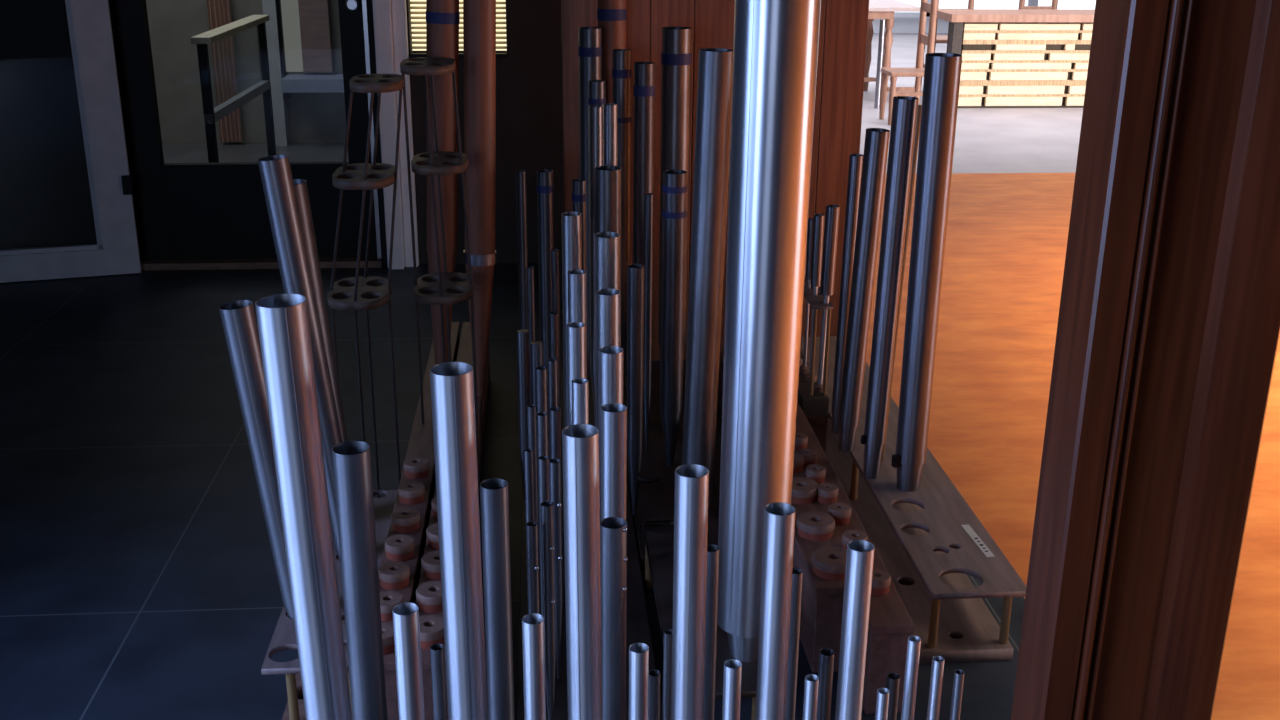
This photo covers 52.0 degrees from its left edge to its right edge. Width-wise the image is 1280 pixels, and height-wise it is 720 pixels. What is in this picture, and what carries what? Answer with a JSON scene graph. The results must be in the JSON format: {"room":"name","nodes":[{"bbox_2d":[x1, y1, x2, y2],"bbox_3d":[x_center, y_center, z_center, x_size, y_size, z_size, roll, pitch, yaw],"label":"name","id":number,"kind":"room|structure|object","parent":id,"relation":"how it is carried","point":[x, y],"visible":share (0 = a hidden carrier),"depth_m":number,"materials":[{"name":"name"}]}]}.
{"room":"pipe organ chamber","nodes":[
{"label":"pipe organ chamber","id":0,"kind":"room"},
{"bbox_2d":[146,0,346,143],"bbox_3d":[-4.242,-2.701,7.906,6.800,2.800,0.100,-1,19,-4],"label":"wall","id":1,"kind":"structure","parent":0,"point":[315,117],"depth_m":8.31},
{"bbox_2d":[207,0,242,142],"bbox_3d":[-2.599,-2.517,7.992,0.139,2.380,0.052,-1,19,-4],"label":"curtain","id":2,"kind":"object","parent":1,"relation":"hanging from","point":[219,11],"visible":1,"depth_m":8.23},
{"bbox_2d":[262,0,343,146],"bbox_3d":[-2.029,-2.486,7.945,0.574,2.400,0.298,-1,19,-4],"label":"window","id":3,"kind":"structure","parent":1,"relation":"in","point":[298,32],"depth_m":8.16,"materials":[{"name":"white paint"}]},
{"bbox_2d":[0,0,563,264],"bbox_3d":[-3.378,-1.712,5.107,8.076,2.800,0.120,-1,19,-4],"label":"wall","id":4,"kind":"structure","parent":0,"point":[45,194],"depth_m":5.46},
{"bbox_2d":[108,0,382,270],"bbox_3d":[-1.645,-1.444,5.287,1.086,2.200,0.120,-1,19,-4],"label":"door","id":5,"kind":"structure","parent":4,"relation":"in","point":[189,216],"depth_m":5.54,"materials":[{"name":"black paint"}]},
{"bbox_2d":[0,0,140,282],"bbox_3d":[-2.593,-1.336,5.026,1.056,2.145,0.063,-6,20,-17],"label":"door","id":6,"kind":"structure","parent":5,"relation":"attached to","point":[116,249],"depth_m":5.34,"materials":[{"name":"white paint"}]},
{"bbox_2d":[372,0,418,268],"bbox_3d":[-1.009,-1.486,5.270,0.126,2.300,0.080,-1,19,-4],"label":"trim","id":7,"kind":"structure","parent":4,"relation":"attached to","point":[389,16],"depth_m":5.43,"materials":[{"name":"paint"}]},
{"bbox_2d":[409,0,506,58],"bbox_3d":[-0.745,-1.882,5.231,0.394,1.322,0.130,-1,19,-4],"label":"window","id":8,"kind":"structure","parent":4,"relation":"in","point":[418,7],"depth_m":5.44,"materials":[{"name":"beige"}]},
{"bbox_2d":[0,33,1082,719],"bbox_3d":[0.459,-0.893,7.164,16.000,0.050,20.000,-1,19,-4],"label":"floor","id":9,"kind":"structure","parent":0,"point":[139,580],"depth_m":3.65,"materials":[{"name":"stone"}]},
{"bbox_2d":[191,15,276,162],"bbox_3d":[-2.050,-1.267,6.752,0.090,0.890,1.250,-1,19,-3],"label":"railing","id":10,"kind":"object","parent":9,"relation":"on","point":[212,115],"visible":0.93,"depth_m":6.48,"materials":[{"name":"metal"}]},
{"bbox_2d":[282,558,346,719],"bbox_3d":[-0.622,0.594,2.778,0.158,0.030,0.832,-1,19,-4],"label":"board","id":11,"kind":"object","parent":9,"relation":"on","point":[302,715],"visible":0.12,"depth_m":2.54,"materials":[{"name":"brown wood"}]},
{"bbox_2d":[219,300,293,618],"bbox_3d":[-0.702,0.264,2.502,0.123,0.777,0.060,-1,19,-4],"label":"pipe","id":12,"kind":"object","parent":11,"relation":"on","point":[240,326],"visible":0.52,"depth_m":2.42,"materials":[{"name":"metal"}]},
{"bbox_2d":[258,155,342,561],"bbox_3d":[-0.664,0.081,2.686,0.146,1.001,0.058,-1,19,-4],"label":"pipe","id":13,"kind":"object","parent":11,"relation":"on","point":[275,170],"visible":0.42,"depth_m":2.57,"materials":[{"name":"metal"}]},
{"bbox_2d":[293,179,347,441],"bbox_3d":[-0.699,0.064,2.858,0.134,0.918,0.074,-1,19,-4],"label":"pipe","id":14,"kind":"object","parent":11,"relation":"on","point":[300,185],"visible":0.2,"depth_m":2.76,"materials":[{"name":"metal"}]},
{"bbox_2d":[261,490,397,719],"bbox_3d":[-0.633,0.502,2.783,0.176,0.140,0.762,-1,19,-4],"label":"board","id":15,"kind":"object","parent":11,"relation":"on","point":[284,636],"visible":0.2,"depth_m":2.52,"materials":[{"name":"brown wood"}]},
{"bbox_2d":[327,74,403,497],"bbox_3d":[-0.641,-0.111,3.152,0.198,1.114,0.219,-1,19,-4],"label":"rack","id":16,"kind":"object","parent":9,"relation":"on","point":[356,293],"visible":0.99,"depth_m":3.06,"materials":[{"name":"brown wood"}]},
{"bbox_2d":[378,322,459,719],"bbox_3d":[-0.548,0.305,3.346,0.074,0.200,2.024,-1,19,-4],"label":"chest","id":17,"kind":"object","parent":9,"relation":"on","point":[421,442],"visible":0.21,"depth_m":3.02,"materials":[{"name":"brown wood"}]},
{"bbox_2d":[378,561,409,589],"bbox_3d":[-0.493,0.432,2.632,0.062,0.034,0.062,-1,19,-4],"label":"plug","id":18,"kind":"object","parent":17,"relation":"on","point":[394,575],"visible":1,"depth_m":2.61,"materials":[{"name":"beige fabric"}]},
{"bbox_2d":[385,534,414,560],"bbox_3d":[-0.502,0.393,2.745,0.062,0.034,0.062,-1,19,-4],"label":"plug","id":19,"kind":"object","parent":17,"relation":"on","point":[399,547],"visible":0.98,"depth_m":2.73,"materials":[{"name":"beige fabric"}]},
{"bbox_2d":[391,507,419,532],"bbox_3d":[-0.512,0.350,2.867,0.062,0.034,0.062,-1,19,-4],"label":"plug","id":20,"kind":"object","parent":17,"relation":"on","point":[406,519],"visible":1,"depth_m":2.85,"materials":[{"name":"beige wood"}]},
{"bbox_2d":[426,0,459,364],"bbox_3d":[-0.508,-0.468,3.430,0.111,1.206,0.101,11,22,27],"label":"pipe","id":21,"kind":"object","parent":17,"relation":"on","point":[442,16],"visible":0.73,"depth_m":3.36,"materials":[{"name":"brown metal"}]},
{"bbox_2d":[415,322,489,719],"bbox_3d":[-0.458,0.304,3.353,0.085,0.200,2.024,-1,19,-4],"label":"chest","id":22,"kind":"object","parent":9,"relation":"on","point":[465,355],"visible":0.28,"depth_m":3.48,"materials":[{"name":"brown wood"}]},
{"bbox_2d":[416,581,442,612],"bbox_3d":[-0.400,0.461,2.554,0.070,0.034,0.070,-1,19,-4],"label":"plug","id":23,"kind":"object","parent":22,"relation":"on","point":[428,594],"visible":0.84,"depth_m":2.53,"materials":[{"name":"beige wood"}]},
{"bbox_2d":[419,615,444,648],"bbox_3d":[-0.390,0.504,2.431,0.070,0.034,0.070,-1,19,-4],"label":"plug","id":24,"kind":"object","parent":22,"relation":"on","point":[431,626],"visible":0.69,"depth_m":2.41,"materials":[{"name":"beige wood"}]},
{"bbox_2d":[400,57,477,424],"bbox_3d":[-0.497,-0.273,3.287,0.152,0.931,0.225,-1,19,-4],"label":"rack","id":25,"kind":"object","parent":22,"relation":"on","point":[440,288],"visible":1,"depth_m":3.23,"materials":[{"name":"brown wood"}]},
{"bbox_2d":[463,0,495,396],"bbox_3d":[-0.420,-0.469,3.437,0.086,1.204,0.086,1,19,-5],"label":"pipe","id":26,"kind":"object","parent":22,"relation":"on","point":[479,16],"visible":0.89,"depth_m":3.38,"materials":[{"name":"brown metal"}]},
{"bbox_2d":[517,369,662,719],"bbox_3d":[-0.163,0.392,3.367,0.280,0.030,2.100,-1,19,-4],"label":"board","id":27,"kind":"object","parent":9,"relation":"on","point":[637,625],"visible":0.16,"depth_m":2.89,"materials":[{"name":"brown wood"}]},
{"bbox_2d":[516,170,527,328],"bbox_3d":[-0.331,-0.162,3.743,0.028,0.762,0.028,-1,19,-4],"label":"pipe","id":28,"kind":"object","parent":27,"relation":"on","point":[520,174],"visible":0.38,"depth_m":3.67,"materials":[{"name":"metal"}]},
{"bbox_2d":[517,329,530,502],"bbox_3d":[-0.284,0.160,3.244,0.031,0.487,0.031,-1,19,-4],"label":"pipe","id":29,"kind":"object","parent":27,"relation":"on","point":[523,336],"visible":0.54,"depth_m":3.20,"materials":[{"name":"metal"}]},
{"bbox_2d":[524,448,534,596],"bbox_3d":[-0.213,0.399,2.568,0.017,0.484,0.017,-1,19,-4],"label":"pipe","id":30,"kind":"object","parent":27,"relation":"on","point":[528,452],"visible":0.38,"depth_m":2.51,"materials":[{"name":"metal"}]},
{"bbox_2d":[526,521,539,613],"bbox_3d":[-0.187,0.497,2.327,0.021,0.458,0.023,-1,19,-4],"label":"pipe","id":31,"kind":"object","parent":27,"relation":"on","point":[532,526],"visible":0.45,"depth_m":2.27,"materials":[{"name":"metal"}]},
{"bbox_2d":[527,404,538,547],"bbox_3d":[-0.225,0.324,2.775,0.018,0.488,0.018,-1,19,-4],"label":"pipe","id":32,"kind":"object","parent":27,"relation":"on","point":[531,409],"visible":0.38,"depth_m":2.71,"materials":[{"name":"metal"}]},
{"bbox_2d":[538,456,549,615],"bbox_3d":[-0.179,0.417,2.491,0.020,0.502,0.022,-1,19,-4],"label":"pipe","id":33,"kind":"object","parent":27,"relation":"on","point":[543,461],"visible":0.24,"depth_m":2.42,"materials":[{"name":"metal"}]},
{"bbox_2d":[537,169,553,396],"bbox_3d":[-0.274,-0.191,3.865,0.048,0.738,0.048,-7,21,-21],"label":"pipe","id":34,"kind":"object","parent":27,"relation":"on","point":[545,186],"visible":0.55,"depth_m":3.80,"materials":[{"name":"metal"}]},
{"bbox_2d":[540,501,555,719],"bbox_3d":[-0.162,0.477,2.344,0.022,0.485,0.024,-1,19,-4],"label":"pipe","id":35,"kind":"object","parent":27,"relation":"on","point":[547,507],"visible":0.95,"depth_m":2.31,"materials":[{"name":"metal"}]},
{"bbox_2d":[549,459,562,678],"bbox_3d":[-0.162,0.413,2.544,0.023,0.473,0.025,-1,19,-4],"label":"pipe","id":36,"kind":"object","parent":27,"relation":"on","point":[554,464],"visible":0.91,"depth_m":2.52,"materials":[{"name":"metal"}]},
{"bbox_2d":[551,249,560,408],"bbox_3d":[-0.226,-0.007,3.551,0.021,0.599,0.021,-1,19,-4],"label":"pipe","id":37,"kind":"object","parent":27,"relation":"on","point":[554,252],"visible":0.4,"depth_m":3.48,"materials":[{"name":"metal"}]},
{"bbox_2d":[561,212,581,427],"bbox_3d":[-0.170,-0.004,3.323,0.049,0.746,0.049,-1,19,-4],"label":"pipe","id":38,"kind":"object","parent":27,"relation":"on","point":[571,221],"visible":0.37,"depth_m":3.22,"materials":[{"name":"metal"}]},
{"bbox_2d":[566,322,585,425],"bbox_3d":[-0.134,0.234,2.793,0.039,0.648,0.039,-1,19,-4],"label":"pipe","id":39,"kind":"object","parent":27,"relation":"on","point":[576,331],"visible":0.34,"depth_m":2.69,"materials":[{"name":"metal"}]},
{"bbox_2d":[567,269,586,378],"bbox_3d":[-0.145,0.121,3.071,0.043,0.677,0.043,-1,19,-4],"label":"pipe","id":40,"kind":"object","parent":27,"relation":"on","point":[577,278],"visible":0.23,"depth_m":2.96,"materials":[{"name":"metal"}]},
{"bbox_2d":[572,179,586,271],"bbox_3d":[-0.165,-0.119,3.623,0.039,0.764,0.039,-1,19,-4],"label":"pipe","id":41,"kind":"object","parent":27,"relation":"on","point":[578,185],"visible":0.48,"depth_m":3.50,"materials":[{"name":"metal"}]},
{"bbox_2d":[571,378,588,424],"bbox_3d":[-0.113,0.335,2.532,0.032,0.629,0.032,-1,19,-4],"label":"pipe","id":42,"kind":"object","parent":27,"relation":"on","point":[580,386],"visible":0.29,"depth_m":2.43,"materials":[{"name":"metal"}]},
{"bbox_2d":[578,27,601,377],"bbox_3d":[-0.153,-0.468,4.096,0.071,1.108,0.071,-1,19,-4],"label":"pipe","id":43,"kind":"object","parent":27,"relation":"on","point":[590,38],"visible":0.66,"depth_m":3.96,"materials":[{"name":"metal"}]},
{"bbox_2d":[589,105,602,412],"bbox_3d":[-0.124,-0.254,3.749,0.038,0.936,0.038,-1,19,-4],"label":"pipe","id":44,"kind":"object","parent":27,"relation":"on","point":[595,111],"visible":0.44,"depth_m":3.65,"materials":[{"name":"metal"}]},
{"bbox_2d":[594,232,619,426],"bbox_3d":[-0.082,0.032,3.279,0.063,0.708,0.063,-1,19,-4],"label":"pipe","id":45,"kind":"object","parent":27,"relation":"on","point":[606,244],"visible":0.3,"depth_m":3.17,"materials":[{"name":"metal"}]},
{"bbox_2d":[595,165,620,346],"bbox_3d":[-0.086,-0.117,3.545,0.070,0.812,0.070,-1,19,-4],"label":"pipe","id":46,"kind":"object","parent":27,"relation":"on","point":[607,177],"visible":0.27,"depth_m":3.41,"materials":[{"name":"metal"}]},
{"bbox_2d":[596,288,619,428],"bbox_3d":[-0.073,0.157,3.005,0.055,0.653,0.055,-1,19,-4],"label":"pipe","id":47,"kind":"object","parent":27,"relation":"on","point":[607,299],"visible":0.36,"depth_m":2.90,"materials":[{"name":"metal"}]},
{"bbox_2d":[604,103,616,165],"bbox_3d":[-0.083,-0.242,3.693,0.038,0.950,0.038,-1,19,-4],"label":"pipe","id":48,"kind":"object","parent":27,"relation":"on","point":[610,109],"visible":0.28,"depth_m":3.55,"materials":[{"name":"metal"}]},
{"bbox_2d":[599,346,622,520],"bbox_3d":[-0.060,0.272,2.727,0.050,0.620,0.050,-1,19,-4],"label":"pipe","id":49,"kind":"object","parent":27,"relation":"on","point":[610,357],"visible":0.33,"depth_m":2.63,"materials":[{"name":"metal"}]},
{"bbox_2d":[601,403,626,519],"bbox_3d":[-0.049,0.372,2.465,0.047,0.605,0.047,-1,19,-4],"label":"pipe","id":50,"kind":"object","parent":27,"relation":"on","point":[613,415],"visible":0.31,"depth_m":2.38,"materials":[{"name":"metal"}]},
{"bbox_2d":[597,0,626,102],"bbox_3d":[-0.089,-0.612,4.178,0.090,1.327,0.090,-1,19,-4],"label":"pipe","id":51,"kind":"object","parent":9,"relation":"on","point":[611,14],"visible":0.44,"depth_m":4.00,"materials":[{"name":"brown metal"}]},
{"bbox_2d":[623,367,721,569],"bbox_3d":[0.105,0.261,3.746,0.308,0.030,1.340,-1,19,-4],"label":"board","id":52,"kind":"object","parent":9,"relation":"on","point":[656,500],"visible":0.26,"depth_m":3.56,"materials":[{"name":"brown wood"}]},
{"bbox_2d":[612,49,631,386],"bbox_3d":[-0.057,-0.411,4.018,0.058,1.055,0.058,-1,19,-4],"label":"pipe","id":53,"kind":"object","parent":52,"relation":"on","point":[621,71],"visible":0.71,"depth_m":3.92,"materials":[{"name":"metal"}]},
{"bbox_2d":[627,264,643,514],"bbox_3d":[-0.012,0.084,3.217,0.040,0.651,0.040,-1,19,-4],"label":"pipe","id":54,"kind":"object","parent":52,"relation":"on","point":[635,272],"visible":0.99,"depth_m":3.18,"materials":[{"name":"metal"}]},
{"bbox_2d":[633,62,654,417],"bbox_3d":[0.008,-0.322,3.778,0.060,1.047,0.060,-1,19,-4],"label":"pipe","id":55,"kind":"object","parent":52,"relation":"on","point":[644,72],"visible":0.57,"depth_m":3.66,"materials":[{"name":"metal"}]},
{"bbox_2d":[643,193,652,451],"bbox_3d":[0.021,-0.090,3.584,0.024,0.738,0.024,-1,19,-4],"label":"pipe","id":56,"kind":"object","parent":52,"relation":"on","point":[648,198],"visible":0.99,"depth_m":3.56,"materials":[{"name":"metal"}]},
{"bbox_2d":[660,170,686,466],"bbox_3d":[0.086,-0.095,3.481,0.064,0.816,0.064,-1,19,-4],"label":"pipe","id":57,"kind":"object","parent":52,"relation":"on","point":[674,187],"visible":1,"depth_m":3.44,"materials":[{"name":"metal"}]},
{"bbox_2d":[658,26,691,353],"bbox_3d":[0.102,-0.426,3.962,0.089,1.123,0.089,-1,19,-4],"label":"pipe","id":58,"kind":"object","parent":52,"relation":"on","point":[676,54],"visible":0.59,"depth_m":3.82,"materials":[{"name":"metal"}]},
{"bbox_2d":[682,48,732,506],"bbox_3d":[0.153,-0.133,3.070,0.079,1.161,0.079,0,19,-5],"label":"pipe","id":59,"kind":"object","parent":52,"relation":"on","point":[715,65],"visible":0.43,"depth_m":3.00,"materials":[{"name":"metal"}]},
{"bbox_2d":[636,469,757,719],"bbox_3d":[0.109,0.508,2.860,0.179,0.150,0.990,-1,19,-4],"label":"board","id":60,"kind":"object","parent":9,"relation":"on","point":[659,548],"visible":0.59,"depth_m":2.75,"materials":[{"name":"brown wood"}]},
{"bbox_2d":[717,0,820,661],"bbox_3d":[0.218,-0.061,2.281,0.146,1.308,0.138,-1,19,-4],"label":"pipe","id":61,"kind":"object","parent":60,"relation":"on","point":[776,42],"visible":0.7,"depth_m":2.20,"materials":[{"name":"metal"}]},
{"bbox_2d":[561,0,868,360],"bbox_3d":[0.241,-1.189,4.151,0.978,2.500,0.060,-1,19,-4],"label":"wooden panel","id":62,"kind":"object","parent":9,"relation":"on","point":[843,28],"depth_m":4.24,"materials":[{"name":"brown wood"}]},
{"bbox_2d":[717,327,844,672],"bbox_3d":[0.326,0.270,3.468,0.075,0.200,1.702,-1,19,-4],"label":"chest","id":63,"kind":"object","parent":9,"relation":"on","point":[822,599],"visible":0.3,"depth_m":2.70,"materials":[{"name":"brown wood"}]},
{"bbox_2d":[791,477,817,504],"bbox_3d":[0.370,0.301,3.025,0.083,0.034,0.083,-1,19,-4],"label":"plug","id":64,"kind":"object","parent":63,"relation":"on","point":[804,490],"visible":0.8,"depth_m":3.00,"materials":[{"name":"brown wood"}]},
{"bbox_2d":[797,511,834,540],"bbox_3d":[0.382,0.361,2.855,0.083,0.034,0.083,-1,19,-4],"label":"plug","id":65,"kind":"object","parent":63,"relation":"on","point":[812,525],"visible":1,"depth_m":2.83,"materials":[{"name":"brown wood"}]},
{"bbox_2d":[812,547,846,580],"bbox_3d":[0.398,0.418,2.694,0.090,0.034,0.090,-1,19,-4],"label":"plug","id":66,"kind":"object","parent":63,"relation":"on","point":[829,563],"visible":0.8,"depth_m":2.67,"materials":[{"name":"brown wood"}]},
{"bbox_2d":[797,279,832,453],"bbox_3d":[0.465,0.017,3.776,0.077,0.475,0.434,-1,19,-4],"label":"block","id":67,"kind":"object","parent":9,"relation":"on","point":[813,399],"visible":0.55,"depth_m":3.59,"materials":[{"name":"brown wood"}]},
{"bbox_2d":[809,214,824,374],"bbox_3d":[0.484,-0.177,3.629,0.030,0.458,0.030,-1,19,-4],"label":"pipe","id":68,"kind":"object","parent":67,"relation":"on","point":[818,219],"visible":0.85,"depth_m":3.58,"materials":[{"name":"metal"}]},
{"bbox_2d":[818,204,839,384],"bbox_3d":[0.504,-0.170,3.546,0.037,0.501,0.037,0,19,-5],"label":"pipe","id":69,"kind":"object","parent":67,"relation":"on","point":[832,212],"visible":1,"depth_m":3.50,"materials":[{"name":"metal"}]},
{"bbox_2d":[795,401,914,714],"bbox_3d":[0.411,0.293,3.402,0.085,0.200,1.855,-1,19,-4],"label":"chest","id":70,"kind":"object","parent":9,"relation":"on","point":[890,626],"visible":0.38,"depth_m":2.55,"materials":[{"name":"brown wood"}]},
{"bbox_2d":[864,0,919,100],"bbox_3d":[1.429,-2.498,10.579,1.424,0.732,0.860,-1,19,-4],"label":"table","id":71,"kind":"object","parent":9,"relation":"on","point":[878,9],"visible":0.3,"depth_m":10.28,"materials":[{"name":"brown wood"}]},
{"bbox_2d":[879,0,937,124],"bbox_3d":[1.904,-2.171,9.328,0.301,0.950,0.302,-1,19,-4],"label":"wooden chair","id":72,"kind":"object","parent":9,"relation":"on","point":[929,40],"visible":0.82,"depth_m":9.33,"materials":[{"name":"brown wood"}]},
{"bbox_2d":[826,416,1013,663],"bbox_3d":[0.584,0.345,3.515,0.269,0.030,1.656,-1,19,-4],"label":"board","id":73,"kind":"object","parent":9,"relation":"on","point":[968,631],"visible":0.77,"depth_m":2.93,"materials":[{"name":"brown wood"}]},
{"bbox_2d":[800,336,1026,647],"bbox_3d":[0.635,0.265,3.486,0.202,0.141,1.664,-1,19,-4],"label":"board","id":74,"kind":"object","parent":73,"relation":"on","point":[949,521],"visible":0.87,"depth_m":2.95,"materials":[{"name":"brown wood"}]},
{"bbox_2d":[831,154,862,433],"bbox_3d":[0.528,-0.158,3.363,0.035,0.740,0.035,0,19,-4],"label":"pipe","id":75,"kind":"object","parent":74,"relation":"on","point":[855,160],"visible":0.75,"depth_m":3.33,"materials":[{"name":"metal"}]},
{"bbox_2d":[838,128,889,451],"bbox_3d":[0.549,-0.158,3.242,0.080,0.822,0.057,-3,20,-9],"label":"pipe","id":76,"kind":"object","parent":74,"relation":"on","point":[876,144],"visible":1,"depth_m":3.21,"materials":[{"name":"metal"}]},
{"bbox_2d":[860,96,918,478],"bbox_3d":[0.575,-0.149,3.068,0.064,0.919,0.056,0,19,-5],"label":"pipe","id":77,"kind":"object","parent":74,"relation":"on","point":[905,108],"visible":1,"depth_m":3.03,"materials":[{"name":"metal"}]},
{"bbox_2d":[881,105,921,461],"bbox_3d":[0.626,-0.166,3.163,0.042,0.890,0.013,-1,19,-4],"label":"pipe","id":78,"kind":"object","parent":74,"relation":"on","point":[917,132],"visible":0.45,"depth_m":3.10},
{"bbox_2d":[891,53,961,491],"bbox_3d":[0.644,-0.175,2.991,0.089,1.020,0.078,-1,19,-4],"label":"pipe","id":79,"kind":"object","parent":74,"relation":"on","point":[942,71],"visible":1,"depth_m":2.94,"materials":[{"name":"metal"}]},
{"bbox_2d":[937,9,1094,107],"bbox_3d":[3.266,-2.357,10.260,1.904,0.706,0.500,-1,19,-4],"label":"reception desk","id":80,"kind":"object","parent":9,"relation":"on","point":[1012,58],"visible":0.56,"depth_m":10.05,"materials":[{"name":"brown wood"}]},
{"bbox_2d":[1011,0,1279,719],"bbox_3d":[0.498,-0.150,1.195,0.182,2.500,0.077,-1,19,-4],"label":"post","id":81,"kind":"object","parent":9,"relation":"on","point":[1168,327],"visible":1,"depth_m":1.22,"materials":[{"name":"wood"}]},
{"bbox_3d":[-0.047,0.810,2.176,1.109,0.030,0.425,-1,19,-4],"label":"board","id":82,"kind":"object","parent":9,"relation":"on","visible":0},
{"bbox_2d":[255,294,351,719],"bbox_3d":[-0.481,0.367,1.950,0.069,0.950,0.068,-2,19,-4],"label":"pipe","id":83,"kind":"object","parent":82,"relation":"on","point":[282,319],"visible":1,"depth_m":1.86,"materials":[{"name":"metal"}]},
{"bbox_2d":[332,441,387,719],"bbox_3d":[-0.469,0.440,2.222,0.060,0.632,0.060,-1,19,-4],"label":"pipe","id":84,"kind":"object","parent":82,"relation":"on","point":[351,459],"visible":1,"depth_m":2.17,"materials":[{"name":"metal"}]},
{"bbox_2d":[392,602,424,719],"bbox_3d":[-0.327,0.600,1.907,0.036,0.541,0.036,-1,19,-4],"label":"pipe","id":85,"kind":"object","parent":82,"relation":"on","point":[406,625],"visible":1,"depth_m":1.83,"materials":[{"name":"metal"}]},
{"bbox_2d":[430,643,447,719],"bbox_3d":[-0.325,0.620,2.148,0.022,0.344,0.022,-1,19,-4],"label":"pipe","id":86,"kind":"object","parent":82,"relation":"on","point":[437,656],"visible":1,"depth_m":2.10,"materials":[{"name":"metal"}]},
{"bbox_2d":[430,362,487,719],"bbox_3d":[-0.266,0.411,1.983,0.061,0.846,0.061,-1,19,-4],"label":"pipe","id":87,"kind":"object","parent":82,"relation":"on","point":[452,383],"visible":1,"depth_m":1.90,"materials":[{"name":"metal"}]},
{"bbox_2d":[480,478,514,719],"bbox_3d":[-0.242,0.469,2.250,0.046,0.562,0.046,-1,19,-4],"label":"pipe","id":88,"kind":"object","parent":82,"relation":"on","point":[494,499],"visible":1,"depth_m":2.21,"materials":[{"name":"metal"}]},
{"bbox_2d":[522,613,545,719],"bbox_3d":[-0.152,0.607,1.923,0.031,0.519,0.031,-1,19,-4],"label":"pipe","id":89,"kind":"object","parent":82,"relation":"on","point":[533,623],"visible":1,"depth_m":1.85,"materials":[{"name":"metal"}]},
{"bbox_2d":[562,424,601,719],"bbox_3d":[-0.086,0.455,2.013,0.053,0.748,0.053,-1,19,-4],"label":"pipe","id":90,"kind":"object","parent":82,"relation":"on","point":[580,442],"visible":1,"depth_m":1.94,"materials":[{"name":"metal"}]},
{"bbox_2d":[600,517,627,719],"bbox_3d":[-0.045,0.507,2.216,0.044,0.515,0.044,-1,19,-4],"label":"pipe","id":91,"kind":"object","parent":82,"relation":"on","point":[613,530],"visible":0.99,"depth_m":2.17,"materials":[{"name":"metal"}]},
{"bbox_2d":[629,643,648,719],"bbox_3d":[-0.003,0.629,1.943,0.028,0.466,0.028,-1,19,-4],"label":"pipe","id":92,"kind":"object","parent":82,"relation":"on","point":[638,652],"visible":1,"depth_m":1.88,"materials":[{"name":"metal"}]},
{"bbox_2d":[662,629,672,719],"bbox_3d":[0.047,0.604,2.236,0.018,0.321,0.018,-1,19,-4],"label":"pipe","id":93,"kind":"object","parent":82,"relation":"on","point":[667,636],"visible":0.71,"depth_m":2.20,"materials":[{"name":"metal"}]},
{"bbox_2d":[671,464,708,719],"bbox_3d":[0.074,0.484,2.036,0.050,0.681,0.050,-1,19,-4],"label":"pipe","id":94,"kind":"object","parent":82,"relation":"on","point":[691,480],"visible":1,"depth_m":1.97,"materials":[{"name":"metal"}]},
{"bbox_2d":[703,544,718,719],"bbox_3d":[0.115,0.528,2.236,0.028,0.465,0.028,-1,19,-4],"label":"pipe","id":95,"kind":"object","parent":82,"relation":"on","point":[712,575],"visible":0.69,"depth_m":2.20,"materials":[{"name":"metal"}]},
{"bbox_2d":[722,659,741,719],"bbox_3d":[0.132,0.642,1.958,0.026,0.434,0.026,-1,19,-4],"label":"pipe","id":96,"kind":"object","parent":82,"relation":"on","point":[732,667],"visible":1,"depth_m":1.89,"materials":[{"name":"metal"}]},
{"bbox_2d":[755,502,795,719],"bbox_3d":[0.206,0.512,2.057,0.046,0.615,0.046,-1,19,-4],"label":"pipe","id":97,"kind":"object","parent":82,"relation":"on","point":[779,517],"visible":1,"depth_m":1.99,"materials":[{"name":"metal"}]},
{"bbox_2d":[785,568,802,719],"bbox_3d":[0.256,0.550,2.233,0.023,0.428,0.023,-1,19,-4],"label":"pipe","id":98,"kind":"object","parent":82,"relation":"on","point":[797,573],"visible":0.66,"depth_m":2.20,"materials":[{"name":"metal"}]},
{"bbox_2d":[803,674,818,719],"bbox_3d":[0.248,0.653,1.971,0.020,0.406,0.020,-1,19,-4],"label":"pipe","id":99,"kind":"object","parent":82,"relation":"on","point":[811,686],"visible":1,"depth_m":1.91,"materials":[{"name":"metal"}]},
{"bbox_2d":[817,648,834,719],"bbox_3d":[0.305,0.624,2.200,0.025,0.310,0.025,-1,19,-4],"label":"pipe","id":100,"kind":"object","parent":82,"relation":"on","point":[826,655],"visible":0.96,"depth_m":2.16,"materials":[{"name":"metal"}]},
{"bbox_2d":[835,540,874,719],"bbox_3d":[0.331,0.541,2.077,0.041,0.550,0.041,-1,19,-4],"label":"pipe","id":101,"kind":"object","parent":82,"relation":"on","point":[860,553],"visible":1,"depth_m":2.02,"materials":[{"name":"metal"}]},
{"bbox_2d":[901,636,920,719],"bbox_3d":[0.405,0.621,2.015,0.019,0.441,0.019,-1,19,-4],"label":"pipe","id":102,"kind":"object","parent":82,"relation":"on","point":[914,642],"visible":1,"depth_m":1.96,"materials":[{"name":"metal"}]},
{"bbox_2d":[927,656,944,719],"bbox_3d":[0.444,0.637,2.024,0.018,0.405,0.018,-1,19,-4],"label":"pipe","id":103,"kind":"object","parent":82,"relation":"on","point":[937,669],"visible":1,"depth_m":1.97,"materials":[{"name":"metal"}]},
{"bbox_2d":[872,17,948,32],"bbox_3d":[3.057,-5.383,15.414,9.444,3.000,0.100,-1,19,-4],"label":"wall","id":104,"kind":"structure","parent":0,"point":[901,24],"depth_m":15.85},
{"bbox_2d":[894,0,1095,17],"bbox_3d":[3.483,-5.288,15.395,7.720,2.460,0.058,-1,19,-4],"label":"window","id":105,"kind":"structure","parent":104,"relation":"in","point":[943,4],"depth_m":15.81,"materials":[{"name":"white"}]},
{"bbox_2d":[866,173,1279,719],"bbox_3d":[4.850,0.612,2.972,7.913,0.050,10.457,-1,19,-4],"label":"floor","id":106,"kind":"structure","parent":0,"point":[1007,233],"depth_m":4.29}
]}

